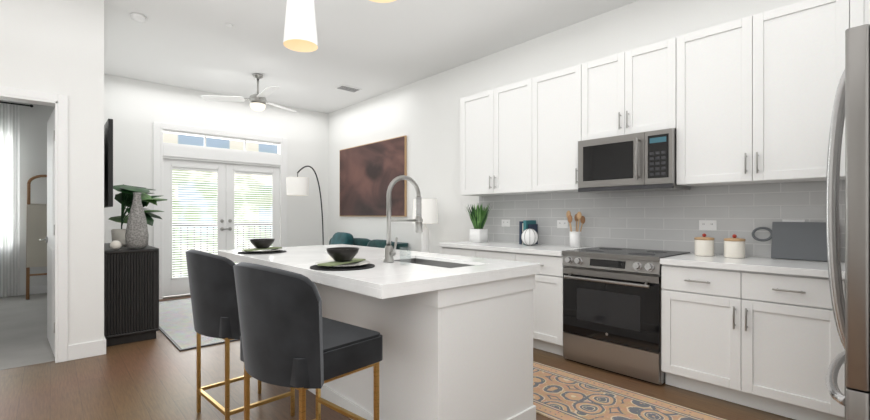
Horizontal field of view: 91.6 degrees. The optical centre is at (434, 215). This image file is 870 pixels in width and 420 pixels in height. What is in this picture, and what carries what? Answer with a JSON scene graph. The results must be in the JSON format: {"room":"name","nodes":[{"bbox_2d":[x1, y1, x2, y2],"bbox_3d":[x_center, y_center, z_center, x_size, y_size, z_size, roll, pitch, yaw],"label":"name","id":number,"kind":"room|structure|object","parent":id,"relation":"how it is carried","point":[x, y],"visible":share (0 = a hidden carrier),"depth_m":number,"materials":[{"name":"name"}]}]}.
{"room":"kitchen","nodes":[
{"label":"kitchen","id":0,"kind":"room"},
{"bbox_2d":[0,293,54,369],"bbox_3d":[-5.655,1.248,4.157,3.230,0.064,4.240,0,0,-42],"label":"floor","id":1,"kind":"structure","parent":0,"point":[24,341],"depth_m":4.38,"materials":[{"name":"grey carpet"}]},
{"bbox_2d":[26,175,46,299],"bbox_3d":[-5.887,0.294,6.388,0.408,1.847,0.513,0,0,-42],"label":"blanket ladder","id":2,"kind":"object","parent":1,"relation":"on","point":[36,251],"visible":0.56,"depth_m":6.29,"materials":[{"name":"brown wood"}]},
{"bbox_2d":[0,100,54,286],"bbox_3d":[-7.077,-0.340,5.809,3.350,3.120,0.120,0,0,-42],"label":"wall","id":3,"kind":"structure","parent":0,"point":[34,119],"depth_m":6.52,"materials":[{"name":"paint"}]},
{"bbox_2d":[20,285,46,294],"bbox_3d":[-7.084,1.155,5.713,3.210,0.130,0.014,0,0,-42],"label":"baseboard","id":4,"kind":"structure","parent":3,"relation":"attached to","point":[38,289],"depth_m":6.53,"materials":[{"name":"paint"}]},
{"bbox_2d":[0,0,103,344],"bbox_3d":[-4.184,-0.340,2.629,3.350,3.120,0.120,0,0,-42],"label":"wall","id":5,"kind":"structure","parent":0,"point":[53,46],"depth_m":3.59,"materials":[{"name":"paint"}]},
{"bbox_2d":[0,86,67,362],"bbox_3d":[-3.493,0.109,3.257,1.002,2.222,0.152,0,0,-42],"label":"door frame","id":6,"kind":"structure","parent":5,"relation":"attached to","point":[59,102],"depth_m":3.51,"materials":[{"name":"paint"}]},
{"bbox_2d":[40,108,54,356],"bbox_3d":[-3.534,0.145,3.888,0.161,2.126,0.853,0,0,-42],"label":"bedroom door","id":7,"kind":"structure","parent":5,"relation":"in","point":[50,239],"depth_m":3.82,"materials":[{"name":"paint"}]},
{"bbox_2d":[79,342,86,355],"bbox_3d":[-4.486,1.155,5.261,0.014,0.130,4.180,0,0,-42],"label":"baseboard","id":8,"kind":"structure","parent":5,"relation":"attached to","point":[86,349],"depth_m":3.61,"materials":[{"name":"paint"}]},
{"bbox_2d":[97,336,105,354],"bbox_3d":[-3.737,1.155,4.635,0.017,0.130,2.514,0,0,-42],"label":"baseboard","id":9,"kind":"structure","parent":5,"relation":"attached to","point":[101,343],"depth_m":3.69,"materials":[{"name":"paint"}]},
{"bbox_2d":[104,74,327,246],"bbox_3d":[-3.377,-0.340,6.743,3.620,3.120,0.120,0,0,-42],"label":"wall","id":10,"kind":"structure","parent":0,"point":[134,109],"depth_m":6.53,"materials":[{"name":"paint"}]},
{"bbox_2d":[153,122,286,299],"bbox_3d":[-3.343,-0.060,6.757,1.970,2.560,0.144,0,0,-42],"label":"door frame","id":11,"kind":"structure","parent":10,"relation":"attached to","point":[221,159],"depth_m":6.62,"materials":[{"name":"paint"}]},
{"bbox_2d":[172,222,271,276],"bbox_3d":[-3.765,0.745,7.559,3.805,1.190,1.590,0,0,-42],"label":"railing","id":12,"kind":"object","parent":10,"relation":"attached to","point":[213,234],"depth_m":8.06,"materials":[{"name":"metal"}]},
{"bbox_2d":[167,133,278,276],"bbox_3d":[-3.352,-0.150,6.767,1.790,2.200,0.023,0,0,-42],"label":"window","id":13,"kind":"structure","parent":10,"relation":"in","point":[214,195],"depth_m":6.62,"materials":[{"name":"glass"}]},
{"bbox_2d":[172,166,271,277],"bbox_3d":[-3.347,0.105,6.761,1.496,1.671,0.034,0,0,-42],"label":"door blinds","id":14,"kind":"object","parent":13,"relation":"attached to","point":[262,233],"visible":0.62,"depth_m":6.59,"materials":[{"name":"white plastic"}]},
{"bbox_2d":[104,0,637,113],"bbox_3d":[-2.411,-1.950,3.281,7.090,0.100,10.140,0,0,-42],"label":"ceiling","id":15,"kind":"structure","parent":0,"point":[370,49],"depth_m":4.62,"materials":[{"name":"paint"}]},
{"bbox_2d":[130,12,145,21],"bbox_3d":[-2.826,-1.880,4.027,0.129,0.039,0.129,0,0,42],"label":"smoke detector","id":16,"kind":"object","parent":15,"relation":"attached to","point":[138,17],"depth_m":4.00,"materials":[{"name":"white plastic"}]},
{"bbox_2d":[200,73,296,111],"bbox_3d":[-2.288,-1.652,5.647,1.277,0.494,1.171,0,0,-42],"label":"ceiling fan","id":17,"kind":"object","parent":15,"relation":"hanging from","point":[258,102],"visible":1,"depth_m":5.66,"materials":[{"name":"silver metal"}]},
{"bbox_2d":[283,0,317,51],"bbox_3d":[-1.079,-1.630,3.399,0.270,0.540,0.270,0,0,-42],"label":"pendant lamp","id":18,"kind":"object","parent":15,"relation":"hanging from","point":[300,31],"visible":1,"depth_m":3.31,"materials":[{"name":"white glass"}]},
{"bbox_2d":[335,84,361,92],"bbox_3d":[-1.294,-1.892,6.326,0.340,0.016,0.200,0,0,-42],"label":"ceiling vent","id":19,"kind":"object","parent":15,"relation":"in","point":[347,88],"visible":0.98,"depth_m":6.30,"materials":[{"name":"metal"}]},
{"bbox_2d":[368,0,396,2],"bbox_3d":[-0.332,-1.630,2.578,0.270,0.540,0.270,0,0,-42],"label":"pendant lamp","id":20,"kind":"object","parent":15,"relation":"hanging from","point":[383,1],"visible":1,"depth_m":2.70,"materials":[{"name":"white glass"}]},
{"bbox_2d":[0,296,794,419],"bbox_3d":[-1.510,1.250,2.885,6.290,0.060,8.340,0,0,-42],"label":"floor","id":21,"kind":"structure","parent":0,"point":[153,379],"depth_m":2.96,"materials":[{"name":"brown wood"}]},
{"bbox_2d":[104,243,158,346],"bbox_3d":[-3.350,0.774,4.550,0.430,0.888,1.400,0,0,-42],"label":"console","id":22,"kind":"object","parent":21,"relation":"on","point":[131,295],"visible":0.92,"depth_m":4.03,"materials":[{"name":"black wood"}]},
{"bbox_2d":[110,240,121,249],"bbox_3d":[-3.025,0.284,4.008,0.090,0.090,0.090,0,0,-42],"label":"orb","id":23,"kind":"object","parent":22,"relation":"on","point":[115,245],"visible":1,"depth_m":3.98,"materials":[{"name":"beige ceramic"}]},
{"bbox_2d":[125,192,148,248],"bbox_3d":[-2.919,0.054,4.144,0.190,0.550,0.190,0,0,-42],"label":"vase","id":24,"kind":"object","parent":22,"relation":"on","point":[136,235],"visible":1,"depth_m":4.09,"materials":[{"name":"ceramic"}]},
{"bbox_2d":[109,184,166,245],"bbox_3d":[-3.308,-0.006,4.708,0.509,0.670,0.864,0,0,-42],"label":"potted plant","id":25,"kind":"object","parent":22,"relation":"on","point":[124,198],"visible":0.81,"depth_m":4.57,"materials":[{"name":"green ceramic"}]},
{"bbox_2d":[159,298,239,350],"bbox_3d":[-2.415,1.214,5.448,2.040,0.011,2.630,0,0,-42],"label":"area rug","id":26,"kind":"object","parent":21,"relation":"on","point":[176,327],"visible":0.15,"depth_m":4.59,"materials":[{"name":"grey fabric"}]},
{"bbox_2d":[186,249,294,419],"bbox_3d":[-1.183,0.707,2.559,0.545,1.023,0.645,0,0,-42],"label":"stool","id":27,"kind":"object","parent":21,"relation":"on","point":[213,294],"visible":0.65,"depth_m":2.30,"materials":[{"name":"grey fabric"}]},
{"bbox_2d":[286,166,323,244],"bbox_3d":[-2.077,0.202,7.064,0.430,2.032,1.318,0,0,12],"label":"lamp","id":28,"kind":"object","parent":21,"relation":"on","point":[297,186],"visible":0.88,"depth_m":6.46,"materials":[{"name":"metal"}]},
{"bbox_2d":[233,262,382,419],"bbox_3d":[-0.575,0.707,1.898,0.557,1.023,0.642,0,0,-42],"label":"stool","id":29,"kind":"object","parent":21,"relation":"on","point":[291,336],"visible":1,"depth_m":1.66,"materials":[{"name":"grey fabric"}]},
{"bbox_2d":[329,232,407,249],"bbox_3d":[-1.266,0.740,6.399,0.900,0.956,2.070,0,0,-42],"label":"sofa","id":30,"kind":"object","parent":21,"relation":"on","point":[343,238],"visible":0.15,"depth_m":6.34,"materials":[{"name":"teal fabric"}]},
{"bbox_2d":[259,264,539,419],"bbox_3d":[-0.437,0.782,3.064,0.822,0.872,2.244,0,0,-42],"label":"kitchen island","id":31,"kind":"object","parent":21,"relation":"on","point":[456,332],"depth_m":2.20,"materials":[{"name":"white wood"}]},
{"bbox_2d":[218,244,539,291],"bbox_3d":[-0.566,0.313,2.947,1.130,0.058,2.280,0,0,-42],"label":"island countertop","id":32,"kind":"structure","parent":31,"relation":"on","point":[382,276],"depth_m":2.37,"materials":[{"name":"white stone"}]},
{"bbox_2d":[237,238,286,253],"bbox_3d":[-1.320,0.233,3.234,0.350,0.101,0.350,0,0,-42],"label":"place setting","id":33,"kind":"object","parent":32,"relation":"on","point":[262,245],"visible":1,"depth_m":3.17,"materials":[{"name":"black ceramic"}]},
{"bbox_2d":[310,247,374,270],"bbox_3d":[-0.506,0.233,2.325,0.350,0.101,0.350,0,0,-42],"label":"place setting","id":34,"kind":"object","parent":32,"relation":"on","point":[343,258],"visible":1,"depth_m":2.26,"materials":[{"name":"black ceramic"}]},
{"bbox_2d":[383,175,422,262],"bbox_3d":[-0.184,0.017,2.625,0.296,0.532,0.095,0,0,-42],"label":"faucet","id":35,"kind":"object","parent":32,"relation":"on","point":[389,253],"visible":1,"depth_m":2.57,"materials":[{"name":"silver metal"}]},
{"bbox_2d":[399,247,410,264],"bbox_3d":[-0.169,0.233,2.415,0.068,0.100,0.068,0,0,-42],"label":"tumbler","id":36,"kind":"object","parent":32,"relation":"on","point":[406,254],"visible":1,"depth_m":2.42,"materials":[{"name":"clear glass"}]},
{"bbox_2d":[406,256,461,267],"bbox_3d":[-0.030,0.421,2.629,0.333,0.234,0.698,0,0,-42],"label":"sink","id":37,"kind":"object","parent":32,"relation":"in","point":[414,259],"depth_m":2.83,"materials":[{"name":"silver metal"}]},
{"bbox_2d":[439,245,470,256],"bbox_3d":[0.496,0.781,4.684,0.638,0.872,0.574,0,0,-42],"label":"base cabinet","id":38,"kind":"object","parent":21,"relation":"on","point":[460,252],"depth_m":4.50,"materials":[{"name":"white wood"}]},
{"bbox_2d":[471,249,506,259],"bbox_3d":[0.816,0.781,4.333,0.638,0.872,0.615,0,0,-42],"label":"base cabinet","id":39,"kind":"object","parent":21,"relation":"on","point":[481,253],"depth_m":4.18,"materials":[{"name":"white wood"}]},
{"bbox_2d":[507,253,564,355],"bbox_3d":[1.129,0.781,3.988,0.638,0.872,0.555,0,0,-42],"label":"base cabinet","id":40,"kind":"object","parent":21,"relation":"on","point":[548,331],"depth_m":3.69,"materials":[{"name":"white wood"}]},
{"bbox_2d":[439,241,592,256],"bbox_3d":[0.796,0.325,4.336,0.663,0.040,1.518,0,0,-42],"label":"countertop","id":41,"kind":"structure","parent":40,"relation":"on","point":[496,247],"depth_m":4.12,"materials":[{"name":"white stone"}]},
{"bbox_2d":[466,203,491,242],"bbox_3d":[0.490,0.080,4.796,0.330,0.449,0.408,0,0,-42],"label":"potted plant","id":42,"kind":"object","parent":41,"relation":"on","point":[478,218],"visible":1,"depth_m":4.71,"materials":[{"name":"plant"}]},
{"bbox_2d":[519,220,537,243],"bbox_3d":[0.985,0.179,4.468,0.180,0.250,0.116,0,0,-42],"label":"book","id":43,"kind":"object","parent":41,"relation":"on","point":[525,224],"depth_m":4.44,"materials":[{"name":"blue paper"}]},
{"bbox_2d":[521,228,537,245],"bbox_3d":[0.951,0.219,4.245,0.177,0.177,0.170,0,0,-42],"label":"decorative ball","id":44,"kind":"object","parent":41,"relation":"on","point":[529,236],"visible":1,"depth_m":4.19,"materials":[{"name":"white ceramic"}]},
{"bbox_2d":[566,211,584,247],"bbox_3d":[1.325,0.130,4.011,0.149,0.349,0.177,0,0,-42],"label":"utensil crock","id":45,"kind":"object","parent":41,"relation":"on","point":[575,239],"visible":1,"depth_m":3.97,"materials":[{"name":"white ceramic"}]},
{"bbox_2d":[562,247,689,384],"bbox_3d":[1.546,0.757,3.469,0.720,0.922,0.764,0,0,-42],"label":"range","id":46,"kind":"object","parent":21,"relation":"on","point":[611,309],"visible":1,"depth_m":3.24,"materials":[{"name":"silver metal"}]},
{"bbox_2d":[533,361,725,419],"bbox_3d":[1.318,1.214,2.399,0.740,0.009,2.475,0,0,-42],"label":"area rug","id":47,"kind":"object","parent":21,"relation":"on","point":[558,394],"depth_m":2.73,"materials":[{"name":"multicoloured fabric"}]},
{"bbox_2d":[661,265,826,419],"bbox_3d":[2.173,0.781,2.841,0.638,0.872,0.998,0,0,-42],"label":"base cabinet","id":48,"kind":"object","parent":21,"relation":"on","point":[759,333],"depth_m":2.62,"materials":[{"name":"white wood"}]},
{"bbox_2d":[660,253,844,280],"bbox_3d":[2.497,0.325,2.467,0.663,0.040,1.988,0,0,-42],"label":"countertop","id":49,"kind":"structure","parent":48,"relation":"on","point":[793,268],"depth_m":2.68,"materials":[{"name":"white stone"}]},
{"bbox_2d":[694,233,713,255],"bbox_3d":[2.026,0.221,3.182,0.128,0.167,0.128,0,0,-42],"label":"canister","id":50,"kind":"object","parent":49,"relation":"on","point":[704,245],"visible":1,"depth_m":3.13,"materials":[{"name":"beige ceramic"}]},
{"bbox_2d":[724,234,745,257],"bbox_3d":[2.154,0.221,3.042,0.128,0.167,0.128,0,0,-42],"label":"canister","id":51,"kind":"object","parent":49,"relation":"on","point":[734,246],"visible":1,"depth_m":2.99,"materials":[{"name":"beige ceramic"}]},
{"bbox_2d":[752,222,826,261],"bbox_3d":[2.461,0.175,2.914,0.070,0.257,0.459,0,0,-42],"label":"serving board","id":52,"kind":"object","parent":49,"relation":"on","point":[799,240],"visible":0.9,"depth_m":2.88,"materials":[{"name":"stone"}]},
{"bbox_2d":[827,277,845,419],"bbox_3d":[2.801,0.781,2.150,0.638,0.872,1.110,0,0,-42],"label":"base cabinet","id":53,"kind":"object","parent":21,"relation":"on","point":[835,411],"depth_m":2.34,"materials":[{"name":"white wood"}]},
{"bbox_2d":[825,24,869,419],"bbox_3d":[1.914,0.320,1.292,0.910,1.800,1.054,0,0,-42],"label":"refrigerator","id":54,"kind":"object","parent":21,"relation":"on","point":[851,109],"visible":1,"depth_m":1.30,"materials":[{"name":"silver metal"}]},
{"bbox_3d":[-0.126,0.906,5.428,0.460,0.623,0.460,0,0,-42],"label":"side table","id":55,"kind":"object","parent":21,"relation":"on","visible":0},
{"bbox_2d":[412,199,437,252],"bbox_3d":[-0.126,0.194,5.428,0.330,0.800,0.330,0,0,-42],"label":"table lamp","id":56,"kind":"object","parent":55,"relation":"on","point":[429,213],"visible":0.77,"depth_m":5.33,"materials":[{"name":"white fabric"}]},
{"bbox_2d":[328,0,803,253],"bbox_3d":[0.772,-0.340,4.961,0.120,3.120,8.340,0,0,-42],"label":"wall","id":57,"kind":"structure","parent":0,"point":[423,115],"depth_m":5.46,"materials":[{"name":"paint"}]},
{"bbox_2d":[340,135,406,216],"bbox_3d":[-1.057,-0.570,6.853,0.034,1.180,1.880,0,0,-42],"label":"picture","id":58,"kind":"object","parent":57,"relation":"attached to","point":[369,172],"visible":0.93,"depth_m":6.74,"materials":[{"name":"brown paper"}]},
{"bbox_2d":[460,80,531,195],"bbox_3d":[0.766,-0.790,4.610,0.338,1.120,1.043,0,0,-42],"label":"upper cabinet","id":59,"kind":"object","parent":57,"relation":"attached to","point":[491,121],"depth_m":4.51,"materials":[{"name":"white wood"}]},
{"bbox_2d":[524,65,579,193],"bbox_3d":[1.253,-0.790,4.075,0.338,1.120,0.640,0,0,-42],"label":"upper cabinet","id":60,"kind":"object","parent":57,"relation":"attached to","point":[551,100],"depth_m":3.99,"materials":[{"name":"white wood"}]},
{"bbox_2d":[580,41,663,140],"bbox_3d":[1.688,-1.004,3.597,0.338,0.692,0.770,0,0,-42],"label":"upper cabinet","id":61,"kind":"object","parent":57,"relation":"attached to","point":[622,93],"depth_m":3.49,"materials":[{"name":"white wood"}]},
{"bbox_2d":[578,128,689,192],"bbox_3d":[1.643,-0.430,3.557,0.459,0.450,0.764,0,0,-42],"label":"microwave","id":62,"kind":"object","parent":61,"relation":"attached to","point":[641,162],"visible":0.98,"depth_m":3.39,"materials":[{"name":"silver metal"}]},
{"bbox_2d":[479,180,844,261],"bbox_3d":[1.976,0.040,3.542,0.008,0.550,4.280,0,0,-42],"label":"tile backsplash","id":63,"kind":"structure","parent":57,"relation":"attached to","point":[661,220],"depth_m":3.56,"materials":[{"name":"grey tile"}]},
{"bbox_2d":[502,220,509,226],"bbox_3d":[0.806,0.090,4.817,0.007,0.080,0.120,0,0,-42],"label":"electrical outlet","id":64,"kind":"object","parent":63,"relation":"attached to","point":[505,223],"visible":1,"depth_m":4.81,"materials":[{"name":"white plastic"}]},
{"bbox_2d":[557,220,567,227],"bbox_3d":[1.291,0.090,4.284,0.007,0.080,0.120,0,0,-42],"label":"electrical outlet","id":65,"kind":"object","parent":63,"relation":"attached to","point":[562,223],"visible":1,"depth_m":4.28,"materials":[{"name":"white plastic"}]},
{"bbox_2d":[699,220,716,230],"bbox_3d":[2.152,0.080,3.337,0.007,0.080,0.120,0,0,-42],"label":"electrical outlet","id":66,"kind":"object","parent":63,"relation":"attached to","point":[711,225],"visible":1,"depth_m":3.33,"materials":[{"name":"white plastic"}]},
{"bbox_2d":[782,219,804,221],"bbox_3d":[2.502,0.070,2.953,0.007,0.080,0.120,0,0,-42],"label":"electrical outlet","id":67,"kind":"object","parent":63,"relation":"attached to","point":[786,220],"visible":0.15,"depth_m":2.96,"materials":[{"name":"white plastic"}]},
{"bbox_2d":[664,0,831,186],"bbox_3d":[2.263,-0.790,2.965,0.338,1.120,1.059,0,0,-42],"label":"upper cabinet","id":68,"kind":"object","parent":57,"relation":"attached to","point":[747,100],"depth_m":2.85,"materials":[{"name":"white wood"}]},
{"bbox_2d":[832,0,869,179],"bbox_3d":[2.913,-0.790,2.251,0.338,1.120,1.110,0,0,-42],"label":"upper cabinet","id":69,"kind":"object","parent":57,"relation":"attached to","point":[846,14],"depth_m":2.53,"materials":[{"name":"white wood"}]},
{"bbox_3d":[-4.436,-0.340,5.306,0.120,3.120,4.180,0,0,-42],"label":"wall","id":70,"kind":"structure","parent":0,"visible":0},
{"bbox_2d":[104,119,112,207],"bbox_3d":[-3.531,-0.490,4.467,0.084,0.820,1.440,0,0,-42],"label":"tv","id":71,"kind":"object","parent":70,"relation":"attached to","point":[108,163],"visible":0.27,"depth_m":3.96,"materials":[{"name":"black plastic"}]},
{"label":"outside","id":72,"kind":"structure","parent":0,"visible":0},
{"bbox_2d":[163,133,277,276],"bbox_3d":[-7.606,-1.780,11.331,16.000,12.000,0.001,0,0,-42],"label":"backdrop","id":73,"kind":"structure","parent":72,"point":[224,143],"depth_m":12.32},
{"bbox_3d":[-6.866,-0.365,5.948,1.450,1.730,0.100,0,0,-42],"label":"bedroom window","id":74,"kind":"structure","parent":0,"visible":0},
{"bbox_2d":[0,101,32,296],"bbox_3d":[-6.878,-0.241,5.747,2.062,2.882,0.093,0,0,-42],"label":"curtain","id":75,"kind":"object","parent":74,"relation":"hanging from","point":[9,200],"visible":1,"depth_m":6.27,"materials":[{"name":"white fabric"}]}
]}

